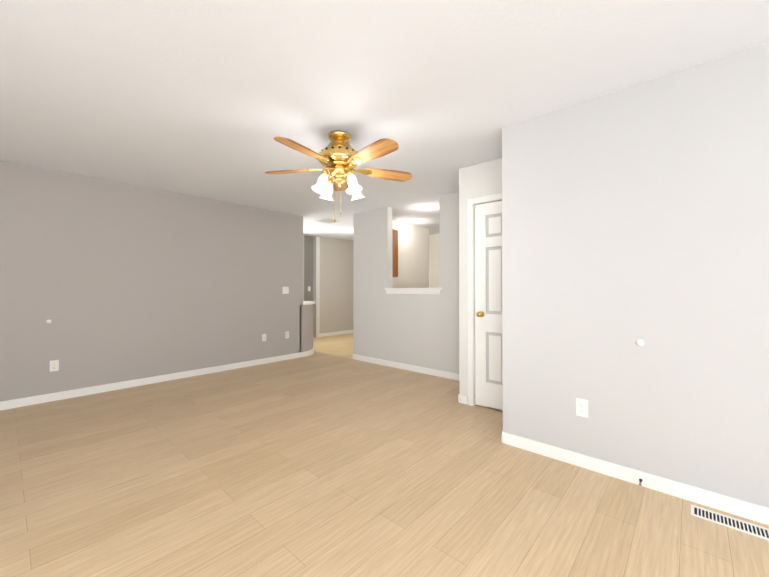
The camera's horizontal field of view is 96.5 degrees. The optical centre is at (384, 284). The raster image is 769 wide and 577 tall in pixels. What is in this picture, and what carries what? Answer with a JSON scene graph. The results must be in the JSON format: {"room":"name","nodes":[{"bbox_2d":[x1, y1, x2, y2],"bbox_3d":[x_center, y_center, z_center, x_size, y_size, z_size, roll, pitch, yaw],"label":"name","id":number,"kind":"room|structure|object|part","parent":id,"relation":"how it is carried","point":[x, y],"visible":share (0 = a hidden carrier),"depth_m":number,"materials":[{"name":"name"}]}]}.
{"room":"living room","nodes":[
{"label":"living room","id":0,"kind":"room"},
{"bbox_2d":[0,160,302,401],"bbox_3d":[-3.389,0.010,3.859,0.140,2.440,5.830,0,-1,42],"label":"wall","id":1,"kind":"structure","parent":0,"point":[114,282],"depth_m":4.12,"materials":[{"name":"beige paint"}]},
{"bbox_2d":[50,360,58,371],"bbox_3d":[-3.491,0.858,3.626,0.009,0.115,0.070,0,-1,42],"label":"electrical outlet","id":2,"kind":"object","parent":1,"relation":"attached to","point":[54,365],"visible":1,"depth_m":3.62,"materials":[{"name":"white plastic"}]},
{"bbox_2d":[0,352,301,409],"bbox_3d":[-3.356,1.187,3.770,0.013,0.085,5.760,0,-1,42],"label":"baseboard","id":3,"kind":"structure","parent":1,"relation":"attached to","point":[26,401],"depth_m":4.11,"materials":[{"name":"white wood"}]},
{"bbox_2d":[282,287,288,293],"bbox_3d":[-1.639,0.092,5.693,0.012,0.115,0.116,0,-1,42],"label":"light switch","id":4,"kind":"object","parent":1,"relation":"attached to","point":[285,290],"visible":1,"depth_m":5.69,"materials":[{"name":"white plastic"}]},
{"bbox_2d":[300,304,312,351],"bbox_3d":[-1.744,0.805,6.513,1.250,0.900,0.530,0,-1,42],"label":"wall","id":5,"kind":"structure","parent":0,"point":[306,326],"depth_m":6.02,"materials":[{"name":"beige paint"}]},
{"bbox_2d":[301,301,314,304],"bbox_3d":[-1.724,0.338,6.540,1.310,0.035,0.530,0,-1,42],"label":"trim","id":6,"kind":"structure","parent":5,"relation":"on","point":[307,302],"depth_m":6.07,"materials":[{"name":"white wood"}]},
{"bbox_2d":[302,347,313,356],"bbox_3d":[-1.446,1.210,6.270,0.513,0.085,0.513,0,-1,42],"label":"baseboard","id":7,"kind":"structure","parent":5,"relation":"attached to","point":[308,353],"depth_m":6.04,"materials":[{"name":"white wood"}]},
{"bbox_2d":[304,235,312,300],"bbox_3d":[-1.892,0.041,8.233,0.120,2.580,0.940,0,-1,42],"label":"wall","id":8,"kind":"structure","parent":0,"point":[308,262],"depth_m":8.22,"materials":[{"name":"paint"}]},
{"bbox_2d":[303,234,353,337],"bbox_3d":[-1.812,0.050,8.134,0.132,2.440,3.700,0,-1,42],"label":"wall","id":9,"kind":"structure","parent":0,"point":[333,270],"depth_m":8.61,"materials":[{"name":"paint"}]},
{"bbox_2d":[318,330,352,336],"bbox_3d":[-1.065,1.235,8.864,0.013,0.085,1.600,0,-1,42],"label":"baseboard","id":10,"kind":"structure","parent":9,"relation":"attached to","point":[334,333],"depth_m":8.65,"materials":[{"name":"white wood"}]},
{"bbox_2d":[0,333,768,576],"bbox_3d":[-0.177,1.253,3.091,9.450,0.060,9.400,0,-1,42],"label":"floor","id":11,"kind":"structure","parent":0,"point":[317,464],"depth_m":1.99,"materials":[{"name":"brown wood"}]},
{"bbox_2d":[691,504,768,540],"bbox_3d":[1.761,1.207,1.740,0.310,0.006,0.110,0,-1,42],"label":"floor vent","id":12,"kind":"object","parent":11,"relation":"in","point":[735,524],"visible":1,"depth_m":1.74,"materials":[{"name":"white metal"}]},
{"bbox_2d":[0,0,768,240],"bbox_3d":[-0.177,-1.257,3.115,9.450,0.080,9.400,0,-1,42],"label":"ceiling","id":13,"kind":"structure","parent":0,"point":[209,99],"depth_m":2.05,"materials":[{"name":"white paint"}]},
{"bbox_2d":[316,218,340,223],"bbox_3d":[-1.038,-1.183,6.368,0.360,0.008,0.350,0,-1,42],"label":"ceiling light","id":14,"kind":"object","parent":13,"relation":"in","point":[328,220],"visible":0.98,"depth_m":6.33,"materials":[{"name":"white glass"}]},
{"bbox_2d":[265,130,411,221],"bbox_3d":[-0.353,-0.865,2.760,1.245,0.712,1.260,0,-1,42],"label":"ceiling fan","id":15,"kind":"object","parent":13,"relation":"hanging from","point":[339,157],"visible":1,"depth_m":2.70,"materials":[{"name":"brown wood"}]},
{"label":"blade","id":16,"kind":"part","parent":15,"relation":"part of","materials":[{"name":"brown wood"}]},
{"bbox_3d":[-0.589,-0.959,2.422,0.152,0.006,0.448,14,6,30],"label":"blade","id":17,"kind":"part","parent":15,"relation":"part of","materials":[{"name":"brown wood"}]},
{"bbox_3d":[-0.488,-0.800,2.683,0.128,0.138,0.128,-1,-21,46],"label":"lamp shade","id":18,"kind":"part","parent":15,"relation":"part of","materials":[{"name":"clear glass"}]},
{"bbox_3d":[-0.482,-0.797,2.921,0.128,0.138,0.128,1,19,-44],"label":"lamp shade","id":19,"kind":"part","parent":15,"relation":"part of","materials":[{"name":"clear glass"}]},
{"bbox_3d":[-0.409,-0.951,3.238,0.152,0.006,0.448,-12,1,-6],"label":"blade","id":20,"kind":"part","parent":15,"relation":"part of","materials":[{"name":"brown wood"}]},
{"bbox_3d":[-0.250,-0.800,2.677,0.128,0.138,0.128,1,-21,-44],"label":"lamp shade","id":21,"kind":"part","parent":15,"relation":"part of","materials":[{"name":"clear glass"}]},
{"bbox_3d":[-0.244,-0.797,2.915,0.128,0.138,0.128,-1,19,46],"label":"lamp shade","id":22,"kind":"part","parent":15,"relation":"part of","materials":[{"name":"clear glass"}]},
{"bbox_3d":[-0.075,-0.958,2.472,0.152,0.006,0.448,16,-11,-40],"label":"blade","id":23,"kind":"part","parent":15,"relation":"part of","materials":[{"name":"brown wood"}]},
{"label":"blade","id":24,"kind":"part","parent":15,"relation":"part of","materials":[{"name":"brown wood"}]},
{"bbox_2d":[420,206,431,208],"bbox_3d":[0.644,-1.192,5.307,0.194,0.008,0.194,0,-1,42],"label":"recessed light","id":25,"kind":"object","parent":13,"relation":"in","point":[425,207],"visible":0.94,"depth_m":5.31,"materials":[{"name":"white"}]},
{"bbox_2d":[353,192,458,373],"bbox_3d":[0.421,0.021,4.998,2.426,2.440,0.120,0,-1,42],"label":"wall","id":26,"kind":"structure","parent":0,"point":[420,330],"depth_m":5.08,"materials":[{"name":"beige paint"}]},
{"bbox_2d":[353,354,458,380],"bbox_3d":[0.372,1.198,4.943,2.412,0.085,0.013,0,-1,42],"label":"baseboard","id":27,"kind":"structure","parent":26,"relation":"attached to","point":[443,374],"depth_m":4.94,"materials":[{"name":"white wood"}]},
{"bbox_2d":[385,288,441,293],"bbox_3d":[0.434,0.090,4.987,1.000,0.090,0.190,0,-1,42],"label":"sill","id":28,"kind":"structure","parent":26,"relation":"on","point":[412,290],"depth_m":4.90,"materials":[{"name":"white wood"}]},
{"bbox_2d":[392,220,428,287],"bbox_3d":[0.249,0.035,6.532,0.120,2.440,1.930,0,-1,42],"label":"wall","id":29,"kind":"structure","parent":0,"point":[413,256],"depth_m":6.78,"materials":[{"name":"paint"}]},
{"bbox_2d":[392,229,397,276],"bbox_3d":[-0.046,-0.541,5.861,0.344,0.820,0.530,0,-1,42],"label":"upper cabinet","id":30,"kind":"object","parent":29,"relation":"attached to","point":[394,253],"visible":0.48,"depth_m":5.89,"materials":[{"name":"brown wood"}]},
{"bbox_2d":[429,234,439,287],"bbox_3d":[2.871,0.035,6.495,9.050,2.440,0.120,0,-1,42],"label":"wall","id":31,"kind":"structure","parent":0,"point":[434,260],"depth_m":7.96,"materials":[{"name":"paint"}]},
{"bbox_2d":[459,158,501,395],"bbox_3d":[1.382,0.003,3.128,1.505,2.440,0.120,0,-1,42],"label":"wall","id":32,"kind":"structure","parent":0,"point":[480,179],"depth_m":3.52,"materials":[{"name":"grey paint"}]},
{"bbox_2d":[458,394,467,404],"bbox_3d":[0.808,1.185,3.543,0.108,0.085,0.013,0,-1,42],"label":"baseboard","id":33,"kind":"structure","parent":32,"relation":"attached to","point":[463,399],"depth_m":3.53,"materials":[{"name":"white wood"}]},
{"bbox_2d":[467,193,501,405],"bbox_3d":[1.203,0.173,3.276,0.834,2.102,0.136,0,-1,42],"label":"door frame","id":34,"kind":"structure","parent":32,"relation":"attached to","point":[472,203],"depth_m":3.48,"materials":[{"name":"white wood"}]},
{"bbox_2d":[475,201,502,410],"bbox_3d":[1.171,0.200,3.239,0.704,2.025,0.107,0,-1,42],"label":"door","id":35,"kind":"structure","parent":32,"relation":"in","point":[488,320],"depth_m":3.39,"materials":[{"name":"white wood"}]},
{"bbox_3d":[0.949,0.296,3.414,0.064,0.064,0.072,0,-1,42],"label":"knob","id":36,"kind":"part","parent":35,"relation":"part of","materials":[{"name":"gold metal"}]},
{"bbox_2d":[502,42,768,507],"bbox_3d":[2.232,-0.012,1.571,3.418,2.440,0.140,0,-1,42],"label":"wall","id":37,"kind":"structure","parent":0,"point":[631,215],"depth_m":2.05,"materials":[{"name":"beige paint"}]},
{"bbox_2d":[576,398,587,417],"bbox_3d":[1.316,0.821,2.286,0.070,0.115,0.009,0,-1,42],"label":"electrical outlet","id":38,"kind":"object","parent":37,"relation":"attached to","point":[582,407],"visible":1,"depth_m":2.28,"materials":[{"name":"white plastic"}]},
{"bbox_2d":[501,432,768,524],"bbox_3d":[2.176,1.165,1.507,3.431,0.085,0.013,0,-1,42],"label":"baseboard","id":39,"kind":"structure","parent":37,"relation":"attached to","point":[741,508],"depth_m":2.04,"materials":[{"name":"white wood"}]},
{"bbox_2d":[636,339,643,345],"bbox_3d":[1.547,0.353,2.078,0.042,0.042,0.015,0,-1,42],"label":"cap","id":40,"kind":"object","parent":37,"relation":"attached to","point":[639,342],"visible":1,"depth_m":2.07,"materials":[{"name":"white plastic"}]}
]}

